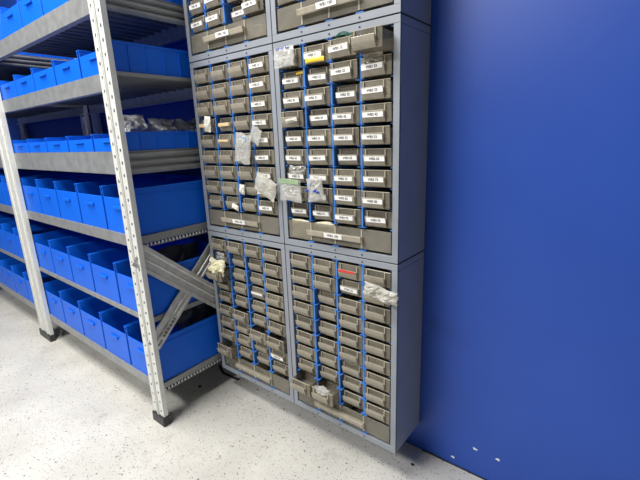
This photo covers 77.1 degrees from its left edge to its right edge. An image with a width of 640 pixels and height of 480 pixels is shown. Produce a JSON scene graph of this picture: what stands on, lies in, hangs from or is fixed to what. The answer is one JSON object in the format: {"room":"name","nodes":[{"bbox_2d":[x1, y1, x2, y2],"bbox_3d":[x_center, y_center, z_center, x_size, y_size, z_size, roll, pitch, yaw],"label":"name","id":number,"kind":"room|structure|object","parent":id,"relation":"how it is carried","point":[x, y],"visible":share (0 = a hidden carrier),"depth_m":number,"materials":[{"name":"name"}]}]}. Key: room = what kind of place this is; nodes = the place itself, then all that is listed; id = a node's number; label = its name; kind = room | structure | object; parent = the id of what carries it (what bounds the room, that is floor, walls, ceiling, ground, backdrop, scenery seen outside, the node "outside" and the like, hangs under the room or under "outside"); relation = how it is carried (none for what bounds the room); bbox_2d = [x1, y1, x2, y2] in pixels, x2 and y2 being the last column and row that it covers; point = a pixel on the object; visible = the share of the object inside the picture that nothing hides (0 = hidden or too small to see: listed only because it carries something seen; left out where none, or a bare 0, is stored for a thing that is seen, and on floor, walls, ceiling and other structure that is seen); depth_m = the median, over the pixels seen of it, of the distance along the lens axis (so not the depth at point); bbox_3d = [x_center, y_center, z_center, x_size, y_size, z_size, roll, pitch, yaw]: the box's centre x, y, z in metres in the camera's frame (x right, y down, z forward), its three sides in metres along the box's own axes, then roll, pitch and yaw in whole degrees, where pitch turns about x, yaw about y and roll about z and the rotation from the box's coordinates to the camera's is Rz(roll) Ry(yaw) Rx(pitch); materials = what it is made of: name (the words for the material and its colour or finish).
{"room":"parts storage room","nodes":[
{"label":"parts storage room","id":0,"kind":"room"},
{"bbox_2d":[0,287,482,479],"bbox_3d":[-2.025,0.912,0.503,7.000,0.050,4.247,9,18,37],"label":"floor","id":1,"kind":"structure","parent":0,"point":[68,411],"depth_m":1.30,"materials":[{"name":"grey concrete"}]},
{"bbox_2d":[0,54,90,336],"bbox_3d":[-1.673,-0.460,2.226,1.064,1.720,0.394,9,18,37],"label":"shelving unit","id":2,"kind":"object","parent":1,"relation":"on","point":[17,64],"visible":0.27,"depth_m":2.00,"materials":[{"name":"metal"}]},
{"bbox_2d":[0,253,12,284],"bbox_3d":[-1.793,0.141,2.496,0.190,0.155,0.352,9,18,37],"label":"storage bin","id":3,"kind":"object","parent":2,"relation":"on","point":[3,256],"visible":0.18,"depth_m":2.36,"materials":[{"name":"blue plastic"}]},
{"bbox_2d":[0,213,14,218],"bbox_3d":[-1.801,-0.086,2.438,0.190,0.150,0.352,9,18,37],"label":"storage bin","id":4,"kind":"object","parent":2,"relation":"on","point":[8,215],"visible":0.02,"depth_m":2.44,"materials":[{"name":"blue plastic"}]},
{"bbox_2d":[0,258,22,291],"bbox_3d":[-1.639,0.166,2.377,0.190,0.155,0.352,9,18,37],"label":"storage bin","id":5,"kind":"object","parent":2,"relation":"on","point":[6,264],"visible":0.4,"depth_m":2.29,"materials":[{"name":"blue plastic"}]},
{"bbox_2d":[0,217,30,250],"bbox_3d":[-1.648,-0.061,2.319,0.190,0.150,0.352,9,18,37],"label":"storage bin","id":6,"kind":"object","parent":2,"relation":"on","point":[12,219],"visible":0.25,"depth_m":2.20,"materials":[{"name":"blue plastic"}]},
{"bbox_2d":[11,263,29,299],"bbox_3d":[-1.485,0.191,2.258,0.190,0.155,0.352,9,18,37],"label":"storage bin","id":7,"kind":"object","parent":2,"relation":"on","point":[17,270],"visible":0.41,"depth_m":2.16,"materials":[{"name":"blue plastic"}]},
{"bbox_2d":[1,219,42,256],"bbox_3d":[-1.494,-0.036,2.200,0.190,0.150,0.352,9,18,37],"label":"storage bin","id":8,"kind":"object","parent":2,"relation":"on","point":[7,228],"visible":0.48,"depth_m":2.11,"materials":[{"name":"blue plastic"}]},
{"bbox_2d":[0,170,44,173],"bbox_3d":[-1.657,-0.313,2.254,0.190,0.143,0.352,9,18,37],"label":"storage bin","id":9,"kind":"object","parent":2,"relation":"on","point":[23,170],"visible":0.04,"depth_m":2.33,"materials":[{"name":"blue plastic"}]},
{"bbox_2d":[0,170,56,204],"bbox_3d":[-1.504,-0.288,2.135,0.190,0.143,0.352,9,18,37],"label":"storage bin","id":10,"kind":"object","parent":2,"relation":"on","point":[3,200],"visible":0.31,"depth_m":2.00,"materials":[{"name":"blue plastic"}]},
{"bbox_2d":[13,223,64,261],"bbox_3d":[-1.340,-0.011,2.080,0.190,0.150,0.352,9,18,37],"label":"storage bin","id":11,"kind":"object","parent":2,"relation":"on","point":[44,227],"visible":0.16,"depth_m":2.00,"materials":[{"name":"blue plastic"}]},
{"bbox_2d":[23,271,56,306],"bbox_3d":[-1.332,0.216,2.139,0.190,0.155,0.352,9,18,37],"label":"storage bin","id":12,"kind":"object","parent":2,"relation":"on","point":[45,277],"visible":0.2,"depth_m":2.04,"materials":[{"name":"blue plastic"}]},
{"bbox_2d":[1,171,82,207],"bbox_3d":[-1.350,-0.263,2.015,0.190,0.143,0.352,9,18,37],"label":"storage bin","id":13,"kind":"object","parent":2,"relation":"on","point":[3,178],"visible":0.23,"depth_m":1.94,"materials":[{"name":"blue plastic"}]},
{"bbox_2d":[17,52,72,59],"bbox_3d":[-1.373,-0.893,1.852,0.191,0.105,0.352,9,18,37],"label":"storage bin","id":14,"kind":"object","parent":2,"relation":"on","point":[21,53],"visible":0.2,"depth_m":1.85,"materials":[{"name":"blue plastic"}]},
{"bbox_2d":[0,0,221,426],"bbox_3d":[-0.836,-0.325,1.577,1.070,1.720,0.426,9,18,37],"label":"shelving unit","id":15,"kind":"object","parent":1,"relation":"on","point":[84,25],"visible":0.63,"depth_m":1.32,"materials":[{"name":"metal"}]},
{"bbox_2d":[0,12,5,39],"bbox_3d":[-1.153,-0.857,1.682,0.191,0.105,0.352,9,18,37],"label":"storage bin","id":16,"kind":"object","parent":15,"relation":"on","point":[2,32],"visible":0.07,"depth_m":1.51,"materials":[{"name":"blue plastic"}]},
{"bbox_2d":[0,75,17,99],"bbox_3d":[-1.145,-0.644,1.737,0.191,0.079,0.352,9,18,37],"label":"storage bin","id":17,"kind":"object","parent":15,"relation":"on","point":[8,88],"visible":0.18,"depth_m":1.61,"materials":[{"name":"blue plastic"}]},
{"bbox_2d":[0,0,22,36],"bbox_3d":[-1.000,-0.832,1.562,0.191,0.105,0.352,9,18,37],"label":"storage bin","id":18,"kind":"object","parent":15,"relation":"on","point":[11,18],"visible":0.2,"depth_m":1.43,"materials":[{"name":"blue plastic"}]},
{"bbox_2d":[11,139,29,152],"bbox_3d":[-1.137,-0.425,1.793,0.191,0.053,0.352,9,18,37],"label":"storage bin","id":19,"kind":"object","parent":15,"relation":"on","point":[20,146],"visible":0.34,"depth_m":1.68,"materials":[{"name":"blue plastic"}]},
{"bbox_2d":[13,68,35,95],"bbox_3d":[-0.991,-0.619,1.617,0.191,0.079,0.352,9,18,37],"label":"storage bin","id":20,"kind":"object","parent":15,"relation":"on","point":[24,84],"visible":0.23,"depth_m":1.49,"materials":[{"name":"blue plastic"}]},
{"bbox_2d":[18,0,43,26],"bbox_3d":[-0.846,-0.807,1.443,0.191,0.105,0.352,9,18,37],"label":"storage bin","id":21,"kind":"object","parent":15,"relation":"on","point":[30,10],"visible":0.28,"depth_m":1.32,"materials":[{"name":"blue plastic"}]},
{"bbox_2d":[27,138,47,152],"bbox_3d":[-0.983,-0.401,1.674,0.191,0.053,0.352,9,18,37],"label":"storage bin","id":22,"kind":"object","parent":15,"relation":"on","point":[35,145],"visible":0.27,"depth_m":1.56,"materials":[{"name":"blue plastic"}]},
{"bbox_2d":[31,60,56,90],"bbox_3d":[-0.838,-0.594,1.498,0.191,0.079,0.352,9,18,37],"label":"storage bin","id":23,"kind":"object","parent":15,"relation":"on","point":[43,78],"visible":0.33,"depth_m":1.37,"materials":[{"name":"blue plastic"}]},
{"bbox_2d":[42,0,68,14],"bbox_3d":[-0.692,-0.782,1.324,0.191,0.105,0.352,9,18,37],"label":"storage bin","id":24,"kind":"object","parent":15,"relation":"on","point":[48,5],"visible":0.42,"depth_m":1.22,"materials":[{"name":"blue plastic"}]},
{"bbox_2d":[45,136,69,151],"bbox_3d":[-0.830,-0.376,1.555,0.191,0.053,0.352,9,18,37],"label":"storage bin","id":25,"kind":"object","parent":15,"relation":"on","point":[57,144],"visible":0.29,"depth_m":1.44,"materials":[{"name":"blue plastic"}]},
{"bbox_2d":[33,229,82,273],"bbox_3d":[-1.120,0.025,1.910,0.190,0.150,0.352,9,18,37],"label":"storage bin","id":26,"kind":"object","parent":15,"relation":"on","point":[41,241],"visible":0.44,"depth_m":1.83,"materials":[{"name":"blue plastic"}]},
{"bbox_2d":[43,279,74,322],"bbox_3d":[-1.111,0.252,1.968,0.190,0.155,0.352,9,18,37],"label":"storage bin","id":27,"kind":"object","parent":15,"relation":"on","point":[53,288],"visible":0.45,"depth_m":1.88,"materials":[{"name":"blue plastic"}]},
{"bbox_2d":[20,173,99,213],"bbox_3d":[-1.130,-0.227,1.845,0.190,0.143,0.352,9,18,37],"label":"storage bin","id":28,"kind":"object","parent":15,"relation":"on","point":[29,184],"visible":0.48,"depth_m":1.75,"materials":[{"name":"blue plastic"}]},
{"bbox_2d":[52,51,82,84],"bbox_3d":[-0.684,-0.569,1.379,0.191,0.079,0.352,9,18,37],"label":"storage bin","id":29,"kind":"object","parent":15,"relation":"on","point":[65,71],"visible":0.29,"depth_m":1.25,"materials":[{"name":"blue plastic"}]},
{"bbox_2d":[49,234,101,281],"bbox_3d":[-0.967,0.050,1.790,0.190,0.150,0.352,9,18,37],"label":"storage bin","id":30,"kind":"object","parent":15,"relation":"on","point":[60,253],"visible":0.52,"depth_m":1.71,"materials":[{"name":"blue plastic"}]},
{"bbox_2d":[36,174,115,217],"bbox_3d":[-0.976,-0.202,1.725,0.190,0.143,0.352,9,18,37],"label":"storage bin","id":31,"kind":"object","parent":15,"relation":"on","point":[46,188],"visible":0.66,"depth_m":1.64,"materials":[{"name":"blue plastic"}]},
{"bbox_2d":[60,288,93,334],"bbox_3d":[-0.958,0.277,1.849,0.190,0.155,0.352,9,18,37],"label":"storage bin","id":32,"kind":"object","parent":15,"relation":"on","point":[70,298],"visible":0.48,"depth_m":1.76,"materials":[{"name":"blue plastic"}]},
{"bbox_2d":[67,134,94,151],"bbox_3d":[-0.676,-0.351,1.436,0.191,0.053,0.352,9,18,37],"label":"storage bin","id":33,"kind":"object","parent":15,"relation":"on","point":[76,143],"visible":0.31,"depth_m":1.32,"materials":[{"name":"blue plastic"}]},
{"bbox_2d":[67,239,125,291],"bbox_3d":[-0.813,0.075,1.671,0.190,0.150,0.352,9,18,37],"label":"storage bin","id":34,"kind":"object","parent":15,"relation":"on","point":[79,254],"visible":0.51,"depth_m":1.59,"materials":[{"name":"blue plastic"}]},
{"bbox_2d":[78,297,115,348],"bbox_3d":[-0.804,0.302,1.730,0.190,0.155,0.352,9,18,37],"label":"storage bin","id":35,"kind":"object","parent":15,"relation":"on","point":[90,308],"visible":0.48,"depth_m":1.64,"materials":[{"name":"blue plastic"}]},
{"bbox_2d":[54,173,162,222],"bbox_3d":[-0.822,-0.177,1.606,0.190,0.143,0.352,9,18,37],"label":"storage bin","id":36,"kind":"object","parent":15,"relation":"on","point":[67,194],"visible":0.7,"depth_m":1.52,"materials":[{"name":"blue plastic"}]},
{"bbox_2d":[100,307,138,364],"bbox_3d":[-0.651,0.327,1.611,0.190,0.155,0.352,9,18,37],"label":"storage bin","id":37,"kind":"object","parent":15,"relation":"on","point":[114,321],"visible":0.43,"depth_m":1.52,"materials":[{"name":"blue plastic"}]},
{"bbox_2d":[77,39,190,77],"bbox_3d":[-0.531,-0.544,1.260,0.191,0.079,0.352,9,18,37],"label":"storage bin","id":38,"kind":"object","parent":15,"relation":"on","point":[128,56],"visible":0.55,"depth_m":1.16,"materials":[{"name":"blue plastic"}]},
{"bbox_2d":[76,174,191,228],"bbox_3d":[-0.669,-0.152,1.487,0.190,0.143,0.352,9,18,37],"label":"storage bin","id":39,"kind":"object","parent":15,"relation":"on","point":[90,194],"visible":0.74,"depth_m":1.40,"materials":[{"name":"blue plastic"}]},
{"bbox_2d":[89,236,199,303],"bbox_3d":[-0.659,0.100,1.552,0.190,0.150,0.352,9,18,37],"label":"storage bin","id":40,"kind":"object","parent":15,"relation":"on","point":[102,263],"visible":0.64,"depth_m":1.48,"materials":[{"name":"blue plastic"}]},
{"bbox_2d":[92,131,198,151],"bbox_3d":[-0.522,-0.326,1.317,0.191,0.053,0.352,9,18,37],"label":"storage bin","id":41,"kind":"object","parent":15,"relation":"on","point":[157,140],"visible":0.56,"depth_m":1.22,"materials":[{"name":"blue plastic"}]},
{"bbox_2d":[116,114,147,137],"bbox_3d":[-0.574,-0.329,1.222,0.100,0.104,0.104,-8,15,-20],"label":"bag","id":42,"kind":"object","parent":41,"relation":"in","point":[132,123],"visible":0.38,"depth_m":1.19,"materials":[{"name":"grey plastic"}]},
{"bbox_2d":[148,118,177,131],"bbox_3d":[-0.508,-0.346,1.303,0.093,0.094,0.122,-8,16,-23],"label":"bag","id":43,"kind":"object","parent":41,"relation":"in","point":[155,124],"visible":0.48,"depth_m":1.26,"materials":[{"name":"plastic"}]},
{"bbox_2d":[174,118,196,130],"bbox_3d":[-0.450,-0.367,1.378,0.102,0.098,0.108,-3,14,-2],"label":"bag","id":44,"kind":"object","parent":41,"relation":"in","point":[182,125],"visible":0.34,"depth_m":1.33,"materials":[{"name":"grey plastic"}]},
{"bbox_2d":[101,176,206,235],"bbox_3d":[-0.515,-0.128,1.368,0.190,0.143,0.352,9,18,37],"label":"storage bin","id":45,"kind":"object","parent":15,"relation":"on","point":[170,203],"visible":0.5,"depth_m":1.28,"materials":[{"name":"blue plastic"}]},
{"bbox_2d":[114,240,213,316],"bbox_3d":[-0.506,0.125,1.433,0.190,0.150,0.352,9,18,37],"label":"storage bin","id":46,"kind":"object","parent":15,"relation":"on","point":[162,294],"visible":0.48,"depth_m":1.32,"materials":[{"name":"blue plastic"}]},
{"bbox_2d":[156,240,199,262],"bbox_3d":[-0.516,0.100,1.411,0.082,0.170,0.226,9,18,37],"label":"bag","id":47,"kind":"object","parent":46,"relation":"in","point":[177,253],"visible":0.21,"depth_m":1.41,"materials":[{"name":"black plastic"}]},
{"bbox_2d":[125,314,220,381],"bbox_3d":[-0.497,0.351,1.492,0.190,0.155,0.352,9,18,37],"label":"storage bin","id":48,"kind":"object","parent":15,"relation":"on","point":[187,347],"visible":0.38,"depth_m":1.40,"materials":[{"name":"blue plastic"}]},
{"bbox_2d":[176,303,216,329],"bbox_3d":[-0.459,0.318,1.519,0.084,0.180,0.187,9,18,37],"label":"bag","id":49,"kind":"object","parent":48,"relation":"in","point":[190,316],"visible":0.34,"depth_m":1.49,"materials":[{"name":"black plastic"}]},
{"bbox_2d":[163,0,182,4],"bbox_3d":[-0.539,-0.757,1.205,0.191,0.105,0.352,9,18,37],"label":"storage bin","id":50,"kind":"object","parent":15,"relation":"on","point":[180,2],"visible":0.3,"depth_m":1.20,"materials":[{"name":"blue plastic"}]},
{"bbox_2d":[219,365,239,379],"bbox_3d":[-0.373,0.536,1.614,0.027,0.003,0.149,-16,20,-42],"label":"strip","id":51,"kind":"object","parent":1,"relation":"on","point":[220,366],"visible":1,"depth_m":1.60,"materials":[{"name":"black rubber"}]},
{"bbox_2d":[0,0,639,479],"bbox_3d":[-0.788,-0.822,1.735,7.000,2.600,0.100,9,18,37],"label":"wall","id":52,"kind":"structure","parent":0,"point":[530,341],"depth_m":0.88,"materials":[{"name":"blue paint"}]},
{"bbox_2d":[183,0,273,62],"bbox_3d":[-0.230,-0.791,1.112,0.358,0.525,0.166,9,18,37],"label":"upper cabinet","id":53,"kind":"object","parent":52,"relation":"attached to","point":[205,40],"visible":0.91,"depth_m":1.13,"materials":[{"name":"grey metal"}]},
{"bbox_2d":[215,13,230,27],"bbox_3d":[-0.278,-0.633,1.151,0.061,0.041,0.053,9,18,37],"label":"small parts","id":54,"kind":"object","parent":53,"relation":"in","point":[222,16],"visible":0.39,"depth_m":1.14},
{"bbox_2d":[253,24,266,39],"bbox_3d":[-0.155,-0.553,1.071,0.076,0.053,0.015,8,18,35],"label":"drawer","id":55,"kind":"object","parent":53,"relation":"in","point":[259,30],"visible":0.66,"depth_m":1.07,"materials":[{"name":"grey plastic"}]},
{"bbox_2d":[190,44,284,242],"bbox_3d":[-0.212,-0.281,1.242,0.358,0.525,0.161,9,18,37],"label":"upper cabinet","id":56,"kind":"object","parent":52,"relation":"attached to","point":[257,216],"depth_m":1.20,"materials":[{"name":"grey metal"}]},
{"bbox_2d":[198,70,210,81],"bbox_3d":[-0.338,-0.503,1.234,0.062,0.039,0.055,9,18,37],"label":"small parts","id":57,"kind":"object","parent":56,"relation":"in","point":[200,71],"visible":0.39,"depth_m":1.23,"materials":[{"name":"grey plastic"}]},
{"bbox_2d":[199,86,212,98],"bbox_3d":[-0.336,-0.457,1.246,0.062,0.039,0.055,9,18,37],"label":"small parts","id":58,"kind":"object","parent":56,"relation":"in","point":[210,87],"visible":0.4,"depth_m":1.24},
{"bbox_2d":[200,103,213,114],"bbox_3d":[-0.337,-0.410,1.256,0.062,0.039,0.055,9,18,37],"label":"small parts","id":59,"kind":"object","parent":56,"relation":"in","point":[210,104],"visible":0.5,"depth_m":1.25,"materials":[{"name":"grey plastic"}]},
{"bbox_2d":[204,116,210,131],"bbox_3d":[-0.343,-0.353,1.224,0.032,0.049,0.018,2,15,16],"label":"pouch","id":60,"kind":"object","parent":56,"relation":"in","point":[207,122],"visible":1,"depth_m":1.22,"materials":[{"name":"white plastic"}]},
{"bbox_2d":[212,165,219,176],"bbox_3d":[-0.328,-0.225,1.306,0.061,0.041,0.053,9,18,37],"label":"small parts","id":61,"kind":"object","parent":56,"relation":"in","point":[218,168],"visible":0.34,"depth_m":1.29,"materials":[{"name":"grey plastic"}]},
{"bbox_2d":[216,83,229,96],"bbox_3d":[-0.272,-0.447,1.196,0.062,0.039,0.055,9,18,37],"label":"small parts","id":62,"kind":"object","parent":56,"relation":"in","point":[227,84],"visible":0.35,"depth_m":1.19,"materials":[{"name":"grey plastic"}]},
{"bbox_2d":[217,101,231,113],"bbox_3d":[-0.272,-0.400,1.207,0.062,0.039,0.055,9,18,37],"label":"small parts","id":63,"kind":"object","parent":56,"relation":"in","point":[220,102],"visible":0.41,"depth_m":1.20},
{"bbox_2d":[229,165,236,177],"bbox_3d":[-0.264,-0.214,1.256,0.061,0.041,0.053,9,18,37],"label":"small parts","id":64,"kind":"object","parent":56,"relation":"in","point":[235,168],"visible":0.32,"depth_m":1.24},
{"bbox_2d":[232,203,238,210],"bbox_3d":[-0.262,-0.102,1.243,0.032,0.024,0.015,5,16,24],"label":"pouch","id":65,"kind":"object","parent":56,"relation":"in","point":[234,206],"visible":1,"depth_m":1.24,"materials":[{"name":"white plastic"}]},
{"bbox_2d":[239,184,244,194],"bbox_3d":[-0.236,-0.154,1.218,0.017,0.032,0.020,-5,15,-12],"label":"pouch","id":66,"kind":"object","parent":56,"relation":"in","point":[242,188],"visible":1,"depth_m":1.21,"materials":[{"name":"white plastic"}]},
{"bbox_2d":[243,98,250,112],"bbox_3d":[-0.208,-0.388,1.157,0.061,0.041,0.053,9,18,37],"label":"small parts","id":67,"kind":"object","parent":56,"relation":"in","point":[248,105],"visible":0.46,"depth_m":1.14,"materials":[{"name":"grey plastic"}]},
{"bbox_2d":[246,116,251,128],"bbox_3d":[-0.202,-0.344,1.174,0.061,0.041,0.053,9,18,37],"label":"small parts","id":68,"kind":"object","parent":56,"relation":"in","point":[250,117],"visible":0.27,"depth_m":1.16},
{"bbox_2d":[254,77,270,92],"bbox_3d":[-0.144,-0.426,1.097,0.062,0.039,0.055,9,18,37],"label":"small parts","id":69,"kind":"object","parent":56,"relation":"in","point":[268,87],"visible":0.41,"depth_m":1.09,"materials":[{"name":"grey plastic"}]},
{"bbox_2d":[254,172,276,202],"bbox_3d":[-0.152,-0.149,1.120,0.100,0.087,0.015,10,19,40],"label":"plastic bag","id":70,"kind":"object","parent":56,"relation":"attached to","point":[265,186],"visible":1,"depth_m":1.11,"materials":[{"name":"white plastic"}]},
{"bbox_2d":[206,230,294,402],"bbox_3d":[-0.201,0.233,1.363,0.358,0.525,0.189,9,18,37],"label":"drawer cabinet","id":71,"kind":"object","parent":52,"relation":"attached to","point":[252,303],"visible":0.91,"depth_m":1.34,"materials":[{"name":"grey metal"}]},
{"bbox_2d":[207,257,225,277],"bbox_3d":[-0.343,0.092,1.339,0.076,0.062,0.052,4,16,21],"label":"plastic bag","id":72,"kind":"object","parent":71,"relation":"on","point":[216,265],"visible":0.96,"depth_m":1.32,"materials":[{"name":"beige plastic"}]},
{"bbox_2d":[270,0,430,42],"bbox_3d":[0.051,-0.745,0.891,0.358,0.525,0.161,9,18,37],"label":"upper cabinet","id":73,"kind":"object","parent":52,"relation":"attached to","point":[291,19],"visible":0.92,"depth_m":0.92,"materials":[{"name":"grey metal"}]},
{"bbox_2d":[273,13,430,263],"bbox_3d":[0.060,-0.231,1.010,0.358,0.525,0.194,9,18,37],"label":"upper cabinet","id":74,"kind":"object","parent":52,"relation":"attached to","point":[375,205],"depth_m":0.97,"materials":[{"name":"grey metal"}]},
{"bbox_2d":[278,178,298,184],"bbox_3d":[-0.078,-0.131,1.059,0.076,0.061,0.017,11,20,37],"label":"bag","id":75,"kind":"object","parent":74,"relation":"in","point":[280,180],"visible":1,"depth_m":1.05,"materials":[{"name":"green plastic"}]},
{"bbox_2d":[286,117,296,122],"bbox_3d":[-0.073,-0.301,1.010,0.040,0.013,0.013,10,19,39],"label":"label","id":76,"kind":"object","parent":74,"relation":"in","point":[295,118],"visible":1,"depth_m":1.00,"materials":[{"name":"white paper"}]},
{"bbox_2d":[296,71,303,87],"bbox_3d":[-0.048,-0.412,1.035,0.061,0.041,0.053,9,18,37],"label":"small parts","id":77,"kind":"object","parent":74,"relation":"in","point":[302,80],"visible":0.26,"depth_m":1.01,"materials":[{"name":"grey plastic"}]},
{"bbox_2d":[301,200,308,208],"bbox_3d":[-0.033,-0.090,1.123,0.061,0.041,0.053,9,18,37],"label":"small parts","id":78,"kind":"object","parent":74,"relation":"in","point":[304,207],"visible":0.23,"depth_m":1.12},
{"bbox_2d":[292,218,334,241],"bbox_3d":[-0.019,-0.027,1.083,0.153,0.057,0.008,9,18,37],"label":"plastic bag","id":79,"kind":"object","parent":74,"relation":"in","point":[300,226],"visible":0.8,"depth_m":1.09,"materials":[{"name":"beige plastic"}]},
{"bbox_2d":[321,128,331,143],"bbox_3d":[0.015,-0.261,1.014,0.061,0.041,0.053,9,18,37],"label":"small parts","id":80,"kind":"object","parent":74,"relation":"in","point":[329,133],"visible":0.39,"depth_m":1.00,"materials":[{"name":"beige plastic"}]},
{"bbox_2d":[348,147,360,161],"bbox_3d":[0.090,-0.208,0.987,0.061,0.041,0.053,9,18,37],"label":"small parts","id":81,"kind":"object","parent":74,"relation":"in","point":[353,150],"visible":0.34,"depth_m":0.97,"materials":[{"name":"grey plastic"}]},
{"bbox_2d":[350,85,359,102],"bbox_3d":[0.084,-0.346,0.951,0.061,0.041,0.053,9,18,37],"label":"small parts","id":82,"kind":"object","parent":74,"relation":"in","point":[352,87],"visible":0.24,"depth_m":0.94,"materials":[{"name":"grey plastic"}]},
{"bbox_2d":[362,51,383,63],"bbox_3d":[0.112,-0.387,0.856,0.051,0.025,0.030,9,18,37],"label":"plastic bag","id":83,"kind":"object","parent":74,"relation":"in","point":[373,57],"visible":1,"depth_m":0.85,"materials":[{"name":"plastic"}]},
{"bbox_2d":[285,244,423,453],"bbox_3d":[0.082,0.279,1.145,0.358,0.525,0.185,9,18,37],"label":"drawer cabinet","id":84,"kind":"object","parent":52,"relation":"attached to","point":[356,356],"visible":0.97,"depth_m":1.11,"materials":[{"name":"metal"}]},
{"bbox_2d":[363,281,398,306],"bbox_3d":[0.142,0.127,0.955,0.096,0.047,0.040,11,20,42],"label":"bag","id":85,"kind":"object","parent":84,"relation":"in","point":[375,291],"visible":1,"depth_m":0.94,"materials":[{"name":"white plastic"}]},
{"bbox_2d":[422,449,486,479],"bbox_3d":[1.078,0.745,0.586,1.980,0.005,0.002,9,18,37],"label":"baseboard","id":86,"kind":"structure","parent":52,"relation":"attached to","point":[422,449],"depth_m":1.13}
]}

